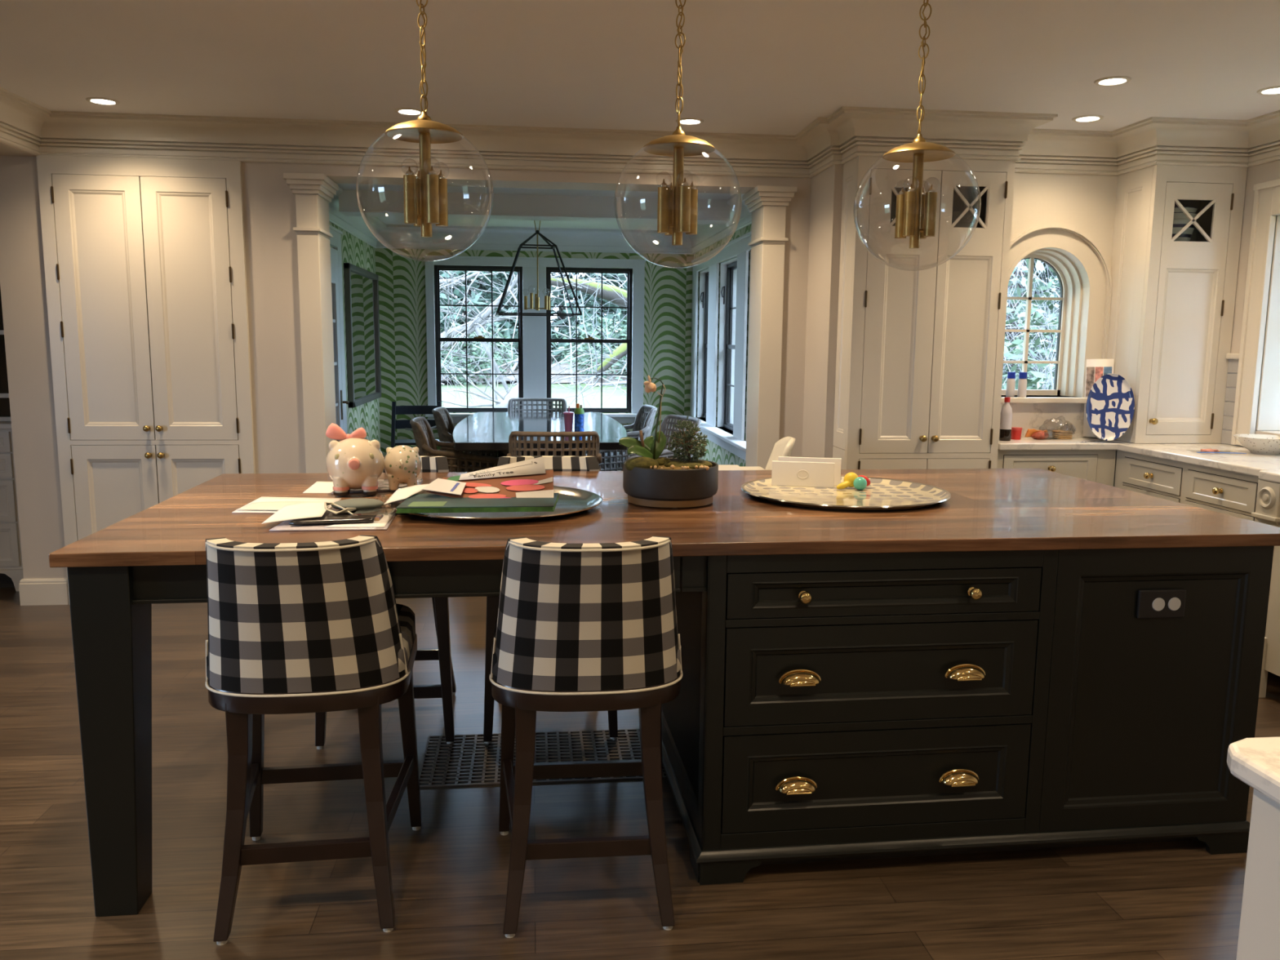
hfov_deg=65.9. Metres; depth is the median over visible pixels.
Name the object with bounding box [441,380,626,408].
lawn
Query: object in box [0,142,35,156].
wall
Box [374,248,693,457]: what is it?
wall
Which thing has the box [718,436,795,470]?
high chair
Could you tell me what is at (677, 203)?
globe pendant
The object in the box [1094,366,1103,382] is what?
photo
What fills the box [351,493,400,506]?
plastic bag
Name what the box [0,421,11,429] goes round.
countertop
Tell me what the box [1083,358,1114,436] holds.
book
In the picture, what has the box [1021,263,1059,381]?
evergreen tree
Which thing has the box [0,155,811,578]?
wall
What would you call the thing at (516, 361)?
brush pile
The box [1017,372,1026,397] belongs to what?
spice jar
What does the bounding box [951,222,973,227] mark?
bowl
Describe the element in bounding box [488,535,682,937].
bar stool
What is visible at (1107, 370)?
photo
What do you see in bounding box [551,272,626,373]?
evergreen tree
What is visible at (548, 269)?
window
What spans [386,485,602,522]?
round tray
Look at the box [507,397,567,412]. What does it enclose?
wicker armchair
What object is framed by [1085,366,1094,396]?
photo
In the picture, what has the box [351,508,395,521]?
box
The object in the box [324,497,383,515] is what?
pouch
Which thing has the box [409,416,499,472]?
wicker armchair
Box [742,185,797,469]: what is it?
column
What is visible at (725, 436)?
trim
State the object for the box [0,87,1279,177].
trim
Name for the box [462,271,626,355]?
evergreen tree
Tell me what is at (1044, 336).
shrub
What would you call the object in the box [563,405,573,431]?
tumbler
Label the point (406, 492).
envelope
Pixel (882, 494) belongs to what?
round tray
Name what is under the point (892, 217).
bowl
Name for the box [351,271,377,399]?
mirror glass
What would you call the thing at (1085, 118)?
recessed light
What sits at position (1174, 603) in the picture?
outlet
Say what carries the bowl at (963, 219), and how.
on the bowl at (959, 224)
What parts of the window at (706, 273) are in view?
sash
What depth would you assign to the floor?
2.62 m
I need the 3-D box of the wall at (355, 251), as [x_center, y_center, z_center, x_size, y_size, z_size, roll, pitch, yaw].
[-2.335,-0.914,7.451,0.100,2.500,4.173,0,8,-6]
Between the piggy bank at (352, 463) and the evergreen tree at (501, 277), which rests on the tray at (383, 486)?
the piggy bank at (352, 463)
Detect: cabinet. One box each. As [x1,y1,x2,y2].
[35,155,255,601]
[832,155,1015,469]
[996,449,1115,486]
[1106,164,1247,443]
[1114,450,1260,521]
[1235,788,1279,959]
[1251,480,1279,697]
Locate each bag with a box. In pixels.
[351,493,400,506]
[1025,428,1055,439]
[1038,415,1075,439]
[1186,448,1246,453]
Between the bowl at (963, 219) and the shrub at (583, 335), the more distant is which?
the shrub at (583, 335)
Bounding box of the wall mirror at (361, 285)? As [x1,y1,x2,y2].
[343,262,381,408]
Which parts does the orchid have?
flower, stem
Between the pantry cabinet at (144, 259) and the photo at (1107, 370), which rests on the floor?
the pantry cabinet at (144, 259)
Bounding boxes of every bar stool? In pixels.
[205,534,422,945]
[315,456,456,749]
[483,455,617,744]
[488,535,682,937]
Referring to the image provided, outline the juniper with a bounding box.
[666,416,708,462]
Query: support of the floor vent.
in the floor
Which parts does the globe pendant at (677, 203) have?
bulb, bulb, glass globe, stem, chain, bulb, bulb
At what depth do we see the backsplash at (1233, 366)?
5.00 m
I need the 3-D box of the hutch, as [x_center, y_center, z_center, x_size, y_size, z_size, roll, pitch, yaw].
[-4.065,-0.430,5.513,1.315,2.050,0.510,0,8,-6]
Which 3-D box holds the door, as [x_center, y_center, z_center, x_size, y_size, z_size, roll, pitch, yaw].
[-2.186,-0.646,6.994,0.118,2.000,0.920,0,8,-6]
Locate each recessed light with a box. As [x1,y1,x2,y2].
[85,97,119,105]
[394,107,423,115]
[675,117,703,124]
[1071,115,1103,122]
[1093,75,1131,85]
[1256,85,1279,94]
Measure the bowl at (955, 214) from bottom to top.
0.032 m
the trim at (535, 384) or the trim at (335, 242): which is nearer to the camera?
the trim at (335, 242)
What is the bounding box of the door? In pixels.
[330,247,349,441]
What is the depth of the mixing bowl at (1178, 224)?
4.96 m
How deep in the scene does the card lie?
2.89 m
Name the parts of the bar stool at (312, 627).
leg, leg, backrest, seat frame, leg, leg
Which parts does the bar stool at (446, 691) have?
leg, backrest, leg, leg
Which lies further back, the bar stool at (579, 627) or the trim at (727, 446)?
the trim at (727, 446)
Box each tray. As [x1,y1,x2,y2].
[330,478,422,493]
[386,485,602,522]
[718,464,764,470]
[741,475,951,511]
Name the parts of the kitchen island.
leg, panel, board, cup pull, cup pull, knob, drawer, frame, drawer, drawer, moulding, cup pull, cup pull, board, knob, panel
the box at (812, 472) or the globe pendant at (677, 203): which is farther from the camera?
the box at (812, 472)
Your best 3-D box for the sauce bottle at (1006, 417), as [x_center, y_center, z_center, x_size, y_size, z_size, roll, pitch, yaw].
[1.893,-0.315,5.101,0.058,0.225,0.058,0,8,-6]
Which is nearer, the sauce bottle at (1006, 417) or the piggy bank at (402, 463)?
the piggy bank at (402, 463)
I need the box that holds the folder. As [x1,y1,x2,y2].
[288,506,382,524]
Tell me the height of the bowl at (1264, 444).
0.078 m
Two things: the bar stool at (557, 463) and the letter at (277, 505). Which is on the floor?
the bar stool at (557, 463)
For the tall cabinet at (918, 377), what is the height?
2.290 m
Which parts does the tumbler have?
lid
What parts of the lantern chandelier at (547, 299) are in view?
stem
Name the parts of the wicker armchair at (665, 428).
panel, armrest, panel, backrest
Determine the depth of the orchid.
3.02 m
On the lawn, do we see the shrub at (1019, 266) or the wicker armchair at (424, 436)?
the shrub at (1019, 266)
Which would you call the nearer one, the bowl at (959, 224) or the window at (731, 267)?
the bowl at (959, 224)
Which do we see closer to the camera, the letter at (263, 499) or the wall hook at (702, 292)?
the letter at (263, 499)
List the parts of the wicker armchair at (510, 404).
backrest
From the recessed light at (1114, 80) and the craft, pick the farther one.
the recessed light at (1114, 80)
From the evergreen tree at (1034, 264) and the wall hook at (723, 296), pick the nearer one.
the wall hook at (723, 296)
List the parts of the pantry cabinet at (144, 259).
door, door, knob, knob, knob, knob, door, door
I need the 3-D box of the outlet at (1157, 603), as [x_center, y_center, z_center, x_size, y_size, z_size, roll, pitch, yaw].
[1.392,0.334,2.648,0.037,0.037,0.005,0,8,-7]
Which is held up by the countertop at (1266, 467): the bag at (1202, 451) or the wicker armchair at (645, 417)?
the bag at (1202, 451)
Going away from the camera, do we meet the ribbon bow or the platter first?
the ribbon bow
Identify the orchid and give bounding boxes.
[618,375,666,459]
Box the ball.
[853,476,866,489]
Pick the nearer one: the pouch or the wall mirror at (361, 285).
the pouch
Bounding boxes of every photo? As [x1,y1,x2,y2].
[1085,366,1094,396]
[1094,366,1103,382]
[1103,366,1111,375]
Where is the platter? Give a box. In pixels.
[1085,373,1134,440]
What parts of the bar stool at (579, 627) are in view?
leg, leg, seat frame, backrest, leg, leg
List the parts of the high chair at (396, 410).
post, seat, tray rail, post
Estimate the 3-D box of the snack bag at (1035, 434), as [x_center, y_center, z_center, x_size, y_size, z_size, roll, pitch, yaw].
[2.112,-0.243,5.205,0.158,0.058,0.079,0,8,-6]
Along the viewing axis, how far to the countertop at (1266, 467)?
4.76 m
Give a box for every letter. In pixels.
[231,496,341,513]
[235,501,310,510]
[302,481,333,493]
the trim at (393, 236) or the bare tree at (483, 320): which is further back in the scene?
the bare tree at (483, 320)
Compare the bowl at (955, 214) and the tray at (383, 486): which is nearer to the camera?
the tray at (383, 486)
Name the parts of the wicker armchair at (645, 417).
panel, armrest, armrest, backrest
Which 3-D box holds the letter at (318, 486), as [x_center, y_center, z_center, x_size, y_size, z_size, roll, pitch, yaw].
[-1.056,0.024,3.304,0.095,0.001,0.271,-1,8,-8]
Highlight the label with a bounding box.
[324,514,390,527]
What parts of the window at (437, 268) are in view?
sash, sash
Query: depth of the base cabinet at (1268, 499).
3.93 m
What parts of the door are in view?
handle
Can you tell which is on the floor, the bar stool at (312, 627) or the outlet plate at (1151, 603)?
the bar stool at (312, 627)
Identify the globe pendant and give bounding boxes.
[355,0,493,262]
[613,0,742,268]
[853,0,981,271]
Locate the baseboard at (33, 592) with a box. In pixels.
[18,577,69,605]
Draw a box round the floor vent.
[418,728,666,787]
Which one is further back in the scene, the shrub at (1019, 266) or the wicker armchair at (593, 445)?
the shrub at (1019, 266)
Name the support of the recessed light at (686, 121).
in the ceiling at (762, 67)
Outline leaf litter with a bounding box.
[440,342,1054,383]
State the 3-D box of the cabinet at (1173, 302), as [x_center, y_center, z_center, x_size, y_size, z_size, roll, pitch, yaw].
[2.748,-0.889,5.098,0.476,1.374,0.368,0,8,-6]
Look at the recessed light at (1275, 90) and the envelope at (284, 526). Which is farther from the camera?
the recessed light at (1275, 90)
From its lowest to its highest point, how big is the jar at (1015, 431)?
0.062 m
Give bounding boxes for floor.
[0,587,1279,959]
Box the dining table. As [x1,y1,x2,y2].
[452,412,627,457]
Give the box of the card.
[422,478,466,495]
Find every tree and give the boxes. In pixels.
[439,270,570,382]
[439,270,615,408]
[440,272,626,408]
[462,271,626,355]
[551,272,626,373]
[1002,258,1060,389]
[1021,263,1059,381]
[1024,259,1057,368]
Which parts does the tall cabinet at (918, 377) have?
panel, panel, door, door, knob, knob, door, door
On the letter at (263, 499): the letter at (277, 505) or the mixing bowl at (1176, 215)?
the letter at (277, 505)
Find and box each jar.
[1005,372,1015,396]
[1010,426,1022,439]
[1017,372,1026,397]
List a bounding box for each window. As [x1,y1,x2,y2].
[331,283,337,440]
[434,265,523,412]
[546,266,632,413]
[702,271,708,418]
[723,261,737,431]
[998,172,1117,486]
[1001,251,1074,395]
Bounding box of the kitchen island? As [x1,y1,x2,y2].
[66,546,1274,916]
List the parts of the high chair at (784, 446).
backrest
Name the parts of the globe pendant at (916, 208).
bulb, bulb, stem, glass globe, chain, bulb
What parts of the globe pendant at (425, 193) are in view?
bulb, bulb, chain, glass globe, stem, bulb, bulb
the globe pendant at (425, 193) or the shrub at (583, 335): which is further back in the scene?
the shrub at (583, 335)
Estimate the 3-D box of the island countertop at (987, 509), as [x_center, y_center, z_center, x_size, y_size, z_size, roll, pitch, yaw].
[0.131,0.077,3.128,3.166,0.033,1.368,0,8,-7]
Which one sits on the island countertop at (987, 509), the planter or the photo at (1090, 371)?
the planter
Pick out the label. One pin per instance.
(382, 522)
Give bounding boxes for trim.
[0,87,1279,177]
[328,186,751,254]
[329,224,346,434]
[423,255,646,423]
[684,415,746,452]
[689,231,751,439]
[697,428,746,460]
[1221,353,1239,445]
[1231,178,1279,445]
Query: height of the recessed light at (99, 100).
0.010 m
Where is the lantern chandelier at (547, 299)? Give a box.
[495,220,582,316]
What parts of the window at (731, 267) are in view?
sash, sash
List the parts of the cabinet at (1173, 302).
panel, knob, door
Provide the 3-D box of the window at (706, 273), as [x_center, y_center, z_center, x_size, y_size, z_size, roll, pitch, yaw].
[0.673,-1.233,9.098,0.050,1.368,0.646,0,8,-6]
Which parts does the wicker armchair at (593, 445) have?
backrest, armrest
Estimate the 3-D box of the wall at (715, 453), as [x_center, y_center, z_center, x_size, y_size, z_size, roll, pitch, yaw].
[0.876,-0.933,7.800,0.300,2.500,4.173,0,8,-6]
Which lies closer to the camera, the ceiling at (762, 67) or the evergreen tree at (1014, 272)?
the ceiling at (762, 67)
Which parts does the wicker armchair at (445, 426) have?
backrest, armrest, panel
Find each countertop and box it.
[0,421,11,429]
[48,468,1279,567]
[998,437,1279,483]
[1226,736,1279,804]
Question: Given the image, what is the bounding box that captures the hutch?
[0,287,23,591]
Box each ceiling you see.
[0,0,1279,230]
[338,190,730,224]
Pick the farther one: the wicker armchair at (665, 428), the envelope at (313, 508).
the wicker armchair at (665, 428)
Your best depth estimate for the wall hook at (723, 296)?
8.32 m
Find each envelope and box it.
[261,501,329,524]
[269,511,396,531]
[382,484,428,505]
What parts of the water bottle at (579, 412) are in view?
lid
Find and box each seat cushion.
[206,603,415,679]
[491,618,681,676]
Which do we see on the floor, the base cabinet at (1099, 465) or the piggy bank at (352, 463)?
the base cabinet at (1099, 465)
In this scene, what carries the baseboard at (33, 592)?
attached to the wall at (269, 215)
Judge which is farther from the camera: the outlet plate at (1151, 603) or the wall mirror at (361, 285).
the wall mirror at (361, 285)
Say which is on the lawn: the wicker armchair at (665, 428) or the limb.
the limb
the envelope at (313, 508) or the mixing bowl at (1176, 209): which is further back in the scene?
the mixing bowl at (1176, 209)
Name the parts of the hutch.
glass, drawer, drawer, drawer, drawer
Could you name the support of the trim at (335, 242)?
attached to the wall at (355, 251)
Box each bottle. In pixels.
[573,403,584,431]
[999,396,1012,440]
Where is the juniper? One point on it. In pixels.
(691, 446)
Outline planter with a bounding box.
[622,456,718,507]
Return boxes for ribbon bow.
[325,422,366,439]
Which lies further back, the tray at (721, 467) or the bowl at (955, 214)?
the bowl at (955, 214)
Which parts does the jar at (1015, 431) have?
lid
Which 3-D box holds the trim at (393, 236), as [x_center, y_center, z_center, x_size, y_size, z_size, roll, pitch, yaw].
[-0.764,-2.007,7.427,3.070,0.210,4.093,0,8,-6]
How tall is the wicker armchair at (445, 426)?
0.857 m
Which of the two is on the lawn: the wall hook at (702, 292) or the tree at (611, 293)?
the tree at (611, 293)
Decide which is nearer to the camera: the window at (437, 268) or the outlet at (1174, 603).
the outlet at (1174, 603)
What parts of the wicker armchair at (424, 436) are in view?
backrest, armrest, armrest, panel, panel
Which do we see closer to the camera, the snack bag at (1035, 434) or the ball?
the ball
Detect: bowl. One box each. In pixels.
[890,215,895,220]
[951,211,972,217]
[951,216,974,222]
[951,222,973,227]
[1171,218,1196,241]
[1173,206,1197,213]
[1173,212,1196,219]
[1232,434,1279,454]
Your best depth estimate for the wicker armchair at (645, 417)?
8.21 m
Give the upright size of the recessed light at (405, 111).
0.010 m
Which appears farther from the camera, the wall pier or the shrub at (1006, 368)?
the shrub at (1006, 368)
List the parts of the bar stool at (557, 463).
leg, backrest, leg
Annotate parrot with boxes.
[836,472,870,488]
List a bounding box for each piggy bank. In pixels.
[325,437,384,495]
[383,444,421,489]
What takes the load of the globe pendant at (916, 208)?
hanging from the ceiling at (762, 67)
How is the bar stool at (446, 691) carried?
on the floor
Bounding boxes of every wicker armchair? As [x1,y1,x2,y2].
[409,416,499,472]
[431,406,497,469]
[506,431,602,471]
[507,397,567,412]
[585,404,657,470]
[599,414,701,471]
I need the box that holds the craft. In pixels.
[426,456,553,497]
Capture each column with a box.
[283,172,338,473]
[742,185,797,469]
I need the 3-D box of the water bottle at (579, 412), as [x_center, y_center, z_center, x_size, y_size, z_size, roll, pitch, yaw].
[-0.441,-0.452,7.152,0.072,0.205,0.072,0,8,-6]
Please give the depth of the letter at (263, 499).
3.00 m
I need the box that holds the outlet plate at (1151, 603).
[1136,588,1186,618]
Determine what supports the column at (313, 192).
attached to the wall at (269, 215)
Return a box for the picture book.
[395,493,558,513]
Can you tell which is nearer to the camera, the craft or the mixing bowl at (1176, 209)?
the craft
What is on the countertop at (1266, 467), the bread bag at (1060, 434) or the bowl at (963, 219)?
the bread bag at (1060, 434)
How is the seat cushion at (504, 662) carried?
on the bar stool at (579, 627)
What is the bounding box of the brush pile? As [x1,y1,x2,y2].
[440,273,626,389]
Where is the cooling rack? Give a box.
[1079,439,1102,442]
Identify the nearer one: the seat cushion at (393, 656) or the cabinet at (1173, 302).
the seat cushion at (393, 656)
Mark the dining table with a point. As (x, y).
(479, 431)
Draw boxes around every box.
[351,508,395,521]
[771,456,841,487]
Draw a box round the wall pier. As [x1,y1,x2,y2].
[801,164,843,457]
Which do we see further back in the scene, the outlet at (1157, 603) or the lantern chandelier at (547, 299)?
the lantern chandelier at (547, 299)
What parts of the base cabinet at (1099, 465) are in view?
drawer, knob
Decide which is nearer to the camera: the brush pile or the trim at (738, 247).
the trim at (738, 247)
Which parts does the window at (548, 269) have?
sash, sash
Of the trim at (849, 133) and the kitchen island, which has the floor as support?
the kitchen island
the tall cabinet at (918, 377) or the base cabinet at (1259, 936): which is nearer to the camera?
the base cabinet at (1259, 936)
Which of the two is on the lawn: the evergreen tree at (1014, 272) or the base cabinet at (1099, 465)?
the evergreen tree at (1014, 272)
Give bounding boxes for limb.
[441,311,518,407]
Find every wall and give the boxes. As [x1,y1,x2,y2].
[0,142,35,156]
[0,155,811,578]
[328,221,380,448]
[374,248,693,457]
[693,223,751,466]
[1221,160,1279,447]
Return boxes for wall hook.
[700,292,703,307]
[720,285,724,304]
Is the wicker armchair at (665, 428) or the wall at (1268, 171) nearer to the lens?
the wall at (1268, 171)
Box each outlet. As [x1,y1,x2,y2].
[1151,597,1164,611]
[1168,597,1181,610]
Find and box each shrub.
[440,322,518,384]
[553,312,626,382]
[568,259,1059,388]
[1001,258,1059,389]
[1001,260,1059,389]
[1002,259,1060,389]
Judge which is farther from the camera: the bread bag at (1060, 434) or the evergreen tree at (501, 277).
the evergreen tree at (501, 277)
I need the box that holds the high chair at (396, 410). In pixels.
[391,401,441,447]
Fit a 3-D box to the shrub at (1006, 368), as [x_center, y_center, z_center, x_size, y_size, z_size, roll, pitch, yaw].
[4.843,-3.516,15.528,8.172,7.247,8.606,1,8,6]
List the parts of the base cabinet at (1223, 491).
knob, drawer, drawer, knob, drawer, drawer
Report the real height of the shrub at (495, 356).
2.718 m
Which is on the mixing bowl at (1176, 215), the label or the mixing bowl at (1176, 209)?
the mixing bowl at (1176, 209)

